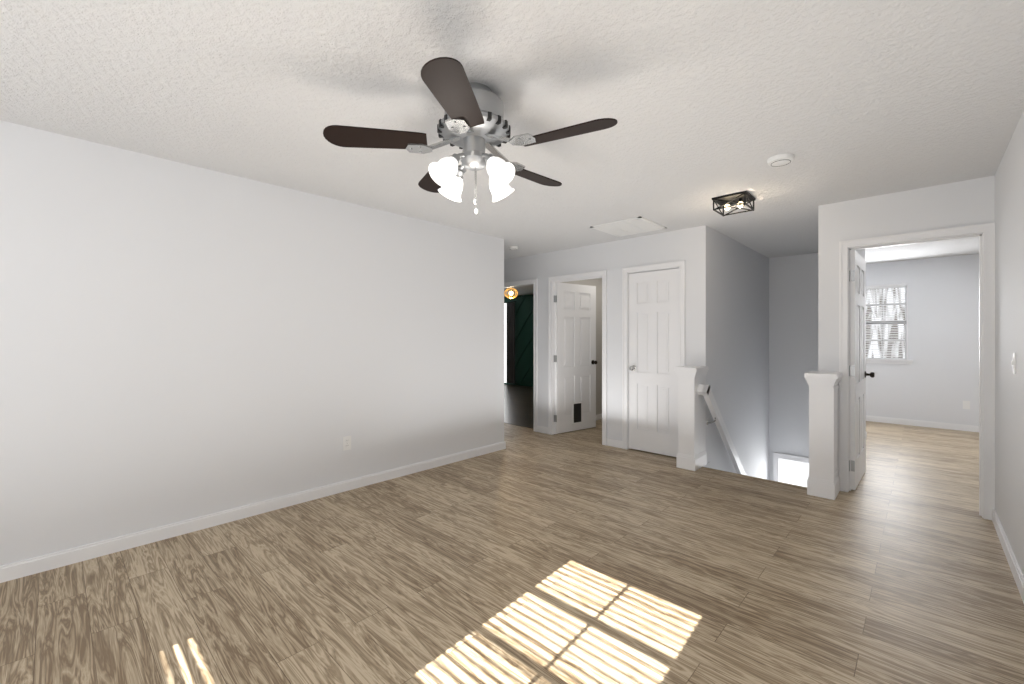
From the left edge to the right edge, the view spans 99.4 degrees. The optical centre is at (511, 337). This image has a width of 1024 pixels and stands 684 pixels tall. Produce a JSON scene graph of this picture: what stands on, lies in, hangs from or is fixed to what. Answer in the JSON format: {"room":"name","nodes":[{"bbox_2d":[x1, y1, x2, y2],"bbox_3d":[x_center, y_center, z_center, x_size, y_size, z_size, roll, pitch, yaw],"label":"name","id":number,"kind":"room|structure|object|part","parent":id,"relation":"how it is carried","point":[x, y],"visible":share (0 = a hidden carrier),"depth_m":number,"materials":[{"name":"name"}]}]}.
{"room":"upstairs loft","nodes":[
{"label":"upstairs loft","id":0,"kind":"room"},
{"bbox_2d":[0,120,503,565],"bbox_3d":[-2.104,0.070,3.015,0.120,2.440,5.730,0,0,43],"label":"wall","id":1,"kind":"structure","parent":0,"point":[179,341],"depth_m":2.95,"materials":[{"name":"white paint"}]},
{"bbox_2d":[0,441,505,582],"bbox_3d":[-2.009,1.248,3.017,0.014,0.085,5.624,0,0,43],"label":"baseboard","id":2,"kind":"structure","parent":1,"relation":"attached to","point":[23,568],"depth_m":2.94,"materials":[{"name":"white wood"}]},
{"bbox_2d":[343,436,350,450],"bbox_3d":[-1.394,0.890,3.672,0.008,0.115,0.070,0,0,43],"label":"electrical outlet","id":3,"kind":"object","parent":1,"relation":"attached to","point":[346,442],"visible":1,"depth_m":3.67,"materials":[{"name":"white plastic"}]},
{"bbox_2d":[0,384,1023,683],"bbox_3d":[-0.481,1.413,5.066,11.820,0.254,10.940,0,0,43],"label":"floor","id":4,"kind":"structure","parent":0,"point":[526,555],"depth_m":2.26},
{"bbox_2d":[674,366,708,470],"bbox_3d":[1.804,0.789,4.368,0.224,0.999,0.330,0,0,43],"label":"newel post","id":5,"kind":"object","parent":4,"relation":"on","point":[692,454],"visible":1,"depth_m":4.28,"materials":[{"name":"white wood"}]},
{"bbox_2d":[804,371,842,499],"bbox_3d":[2.596,0.789,3.619,0.224,0.999,0.330,0,0,43],"label":"newel post","id":6,"kind":"object","parent":4,"relation":"on","point":[823,480],"visible":0.98,"depth_m":3.52,"materials":[{"name":"white wood"}]},
{"bbox_2d":[0,0,1023,296],"bbox_3d":[-0.481,-1.210,5.066,11.820,0.120,10.940,0,0,43],"label":"ceiling","id":7,"kind":"structure","parent":0,"point":[702,102],"depth_m":2.07,"materials":[{"name":"white paint"}]},
{"bbox_2d":[323,57,617,213],"bbox_3d":[-0.147,-0.871,2.080,1.266,0.557,1.222,0,0,43],"label":"fan","id":8,"kind":"object","parent":7,"relation":"hanging from","point":[473,124],"visible":1,"depth_m":1.93,"materials":[{"name":"brown wood"}]},
{"bbox_2d":[504,288,517,298],"bbox_3d":[-0.018,-0.958,8.481,0.267,0.384,0.268,0,0,43],"label":"pendant","id":9,"kind":"object","parent":7,"relation":"hanging from","point":[510,293],"visible":1,"depth_m":8.45,"materials":[{"name":"gold metal"}]},
{"bbox_2d":[509,246,517,249],"bbox_3d":[0.016,-1.132,5.490,0.120,0.036,0.120,0,0,43],"label":"smoke detector","id":10,"kind":"object","parent":7,"relation":"attached to","point":[513,247],"visible":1,"depth_m":5.45,"materials":[{"name":"white plastic"}]},
{"bbox_2d":[590,216,665,236],"bbox_3d":[1.211,-1.145,4.512,0.560,0.010,0.580,0,0,43],"label":"ceiling vent","id":11,"kind":"object","parent":7,"relation":"in","point":[631,226],"visible":0.98,"depth_m":4.49,"materials":[{"name":"white plastic"}]},
{"bbox_2d":[712,191,755,215],"bbox_3d":[1.824,-1.098,3.574,0.260,0.104,0.260,0,0,43],"label":"ceiling light","id":12,"kind":"object","parent":7,"relation":"attached to","point":[740,199],"visible":1,"depth_m":3.53,"materials":[{"name":"black metal"}]},
{"bbox_2d":[767,153,794,166],"bbox_3d":[1.719,-1.132,2.779,0.150,0.036,0.150,0,0,43],"label":"smoke detector","id":13,"kind":"object","parent":7,"relation":"attached to","point":[778,160],"visible":1,"depth_m":2.74,"materials":[{"name":"white plastic"}]},
{"bbox_2d":[504,294,532,383],"bbox_3d":[1.085,0.070,11.030,5.900,2.440,0.120,0,0,43],"label":"wall","id":14,"kind":"structure","parent":0,"point":[524,363],"depth_m":11.68,"materials":[{"name":"teal paint"}]},
{"bbox_2d":[504,382,532,386],"bbox_3d":[1.112,1.248,10.913,5.700,0.085,0.014,0,0,43],"label":"baseboard","id":15,"kind":"structure","parent":14,"relation":"attached to","point":[524,384],"depth_m":11.67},
{"bbox_2d":[515,295,532,381],"bbox_3d":[1.444,-0.228,10.597,6.635,2.852,0.016,0,0,43],"label":"trim","id":16,"kind":"structure","parent":14,"relation":"attached to","point":[518,334],"depth_m":11.66,"materials":[{"name":"teal"}]},
{"bbox_2d":[560,278,601,414],"bbox_3d":[1.857,0.070,7.465,0.120,2.440,4.000,0,0,43],"label":"wall","id":17,"kind":"structure","parent":0,"point":[597,282],"depth_m":6.86,"materials":[{"name":"grey paint"}]},
{"bbox_2d":[596,413,601,419],"bbox_3d":[1.212,1.248,6.685,0.014,0.085,1.820,0,0,43],"label":"baseboard","id":18,"kind":"structure","parent":17,"relation":"attached to","point":[598,416],"depth_m":6.83,"materials":[{"name":"white wood"}]},
{"bbox_2d":[710,228,768,479],"bbox_3d":[3.431,1.470,6.059,0.120,5.240,4.120,0,0,43],"label":"wall","id":19,"kind":"structure","parent":0,"point":[739,329],"depth_m":5.28,"materials":[{"name":"white paint"}]},
{"bbox_2d":[696,384,745,474],"bbox_3d":[2.522,1.403,4.939,0.099,1.892,1.985,0,0,43],"label":"handrail","id":20,"kind":"object","parent":19,"relation":"attached to","point":[705,391],"visible":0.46,"depth_m":4.50,"materials":[{"name":"white wood"}]},
{"bbox_2d":[504,175,994,462],"bbox_3d":[0.405,0.070,6.003,11.820,2.440,0.120,0,0,43],"label":"wall","id":21,"kind":"structure","parent":0,"point":[690,247],"depth_m":4.47,"materials":[{"name":"white paint"}]},
{"bbox_2d":[504,279,537,431],"bbox_3d":[0.071,0.238,6.319,0.886,2.103,0.164,0,0,43],"label":"door frame","id":22,"kind":"structure","parent":21,"relation":"attached to","point":[535,348],"depth_m":5.99,"materials":[{"name":"white wood"}]},
{"bbox_2d":[555,282,596,433],"bbox_3d":[0.890,0.268,6.028,0.765,2.020,0.179,0,0,-37],"label":"door","id":23,"kind":"structure","parent":21,"relation":"in","point":[575,359],"depth_m":6.00,"materials":[{"name":"white wood"}]},
{"bbox_2d":[548,270,606,444],"bbox_3d":[0.863,0.238,5.570,0.886,2.103,0.164,0,0,43],"label":"door frame","id":24,"kind":"structure","parent":21,"relation":"attached to","point":[603,273],"depth_m":5.68,"materials":[{"name":"white wood"}]},
{"bbox_2d":[622,260,684,456],"bbox_3d":[1.591,0.238,4.855,0.726,2.103,0.202,0,0,43],"label":"door","id":25,"kind":"structure","parent":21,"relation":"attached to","point":[628,337],"depth_m":4.84,"materials":[{"name":"white wood"}]},
{"bbox_3d":[1.586,0.268,4.844,0.606,2.020,0.179,0,0,43],"label":"closet door","id":26,"kind":"part","parent":25,"relation":"part of","materials":[{"name":"white wood"}]},
{"bbox_2d":[554,271,849,470],"bbox_3d":[1.706,0.278,4.736,3.132,1.690,0.034,0,0,43],"label":"jamb hinges","id":27,"kind":"structure","parent":21,"relation":"attached to","point":[849,369],"depth_m":3.66,"materials":[{"name":"silver metal"}]},
{"bbox_2d":[701,467,806,488],"bbox_3d":[2.226,1.303,4.006,0.950,0.034,0.040,0,0,43],"label":"trim","id":28,"kind":"structure","parent":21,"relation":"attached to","point":[755,478],"depth_m":3.98,"materials":[{"name":"white wood"}]},
{"bbox_2d":[769,249,864,480],"bbox_3d":[4.138,1.470,5.941,1.070,5.240,0.120,0,0,43],"label":"wall","id":29,"kind":"structure","parent":0,"point":[793,319],"depth_m":6.08,"materials":[{"name":"white paint"}]},
{"bbox_2d":[773,452,808,486],"bbox_3d":[4.044,2.237,5.928,0.830,1.205,0.020,0,0,43],"label":"window","id":30,"kind":"structure","parent":29,"relation":"in","point":[791,469],"depth_m":6.06,"materials":[{"name":"white glass"}]},
{"bbox_2d":[856,249,863,257],"bbox_3d":[3.618,1.470,4.699,0.120,5.240,2.400,0,0,43],"label":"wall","id":31,"kind":"structure","parent":0,"point":[861,252],"depth_m":5.27,"materials":[{"name":"white paint"}]},
{"bbox_2d":[839,222,994,519],"bbox_3d":[3.137,0.260,3.419,0.800,2.060,0.120,0,0,43],"label":"door frame","id":32,"kind":"structure","parent":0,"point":[982,332],"depth_m":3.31,"materials":[{"name":"white wood"}]},
{"bbox_2d":[851,250,874,489],"bbox_3d":[3.128,0.268,3.923,0.179,2.020,0.766,0,0,44],"label":"door","id":33,"kind":"structure","parent":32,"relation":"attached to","point":[859,374],"depth_m":3.82,"materials":[{"name":"white wood"}]},
{"bbox_2d":[866,415,978,437],"bbox_3d":[4.758,1.248,4.777,3.570,0.085,3.920,0,0,43],"label":"baseboard","id":34,"kind":"structure","parent":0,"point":[960,427],"depth_m":6.30,"materials":[{"name":"white wood"}]},
{"bbox_2d":[866,254,978,425],"bbox_3d":[6.146,0.070,6.245,3.810,2.440,0.120,0,0,43],"label":"wall","id":35,"kind":"structure","parent":0,"point":[937,380],"depth_m":6.24,"materials":[{"name":"white paint"}]},
{"bbox_2d":[866,283,912,363],"bbox_3d":[5.678,-0.210,6.660,0.700,1.200,0.160,0,0,43],"label":"window","id":36,"kind":"structure","parent":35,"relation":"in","point":[882,322],"depth_m":6.61,"materials":[{"name":"white plastic"}]},
{"bbox_2d":[963,401,969,408],"bbox_3d":[6.300,0.930,6.021,0.070,0.115,0.008,0,0,43],"label":"outlet","id":37,"kind":"object","parent":35,"relation":"attached to","point":[966,404],"visible":1,"depth_m":6.02,"materials":[{"name":"white plastic"}]},
{"bbox_2d":[995,110,1023,575],"bbox_3d":[1.157,0.070,0.598,0.120,2.440,6.700,0,0,43],"label":"wall","id":38,"kind":"structure","parent":0,"point":[1009,338],"depth_m":2.52,"materials":[{"name":"white paint"}]},
{"bbox_2d":[992,509,1023,602],"bbox_3d":[1.150,1.248,0.688,0.014,0.085,6.580,0,0,43],"label":"baseboard","id":39,"kind":"structure","parent":38,"relation":"attached to","point":[1018,576],"depth_m":2.46,"materials":[{"name":"white wood"}]},
{"bbox_2d":[1011,353,1015,373],"bbox_3d":[2.772,0.140,2.403,0.013,0.115,0.070,0,0,43],"label":"light switch","id":40,"kind":"object","parent":38,"relation":"attached to","point":[1013,362],"visible":1,"depth_m":2.39,"materials":[{"name":"white plastic"}]},
{"label":"outside","id":41,"kind":"structure","parent":0,"visible":0},
{"bbox_2d":[866,287,904,357],"bbox_3d":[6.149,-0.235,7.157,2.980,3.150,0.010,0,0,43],"label":"window blind","id":42,"kind":"object","parent":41,"point":[885,319],"depth_m":7.14,"materials":[{"name":"white plastic"}]},
{"bbox_3d":[-0.403,-0.035,12.410,1.360,1.650,0.160,0,0,43],"label":"window","id":43,"kind":"structure","parent":0,"visible":0},
{"bbox_2d":[504,301,515,383],"bbox_3d":[-0.432,0.124,12.263,1.500,2.232,0.070,0,0,43],"label":"curtain","id":44,"kind":"object","parent":43,"relation":"hanging from","point":[509,342],"visible":0.83,"depth_m":11.88,"materials":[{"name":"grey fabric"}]}
]}

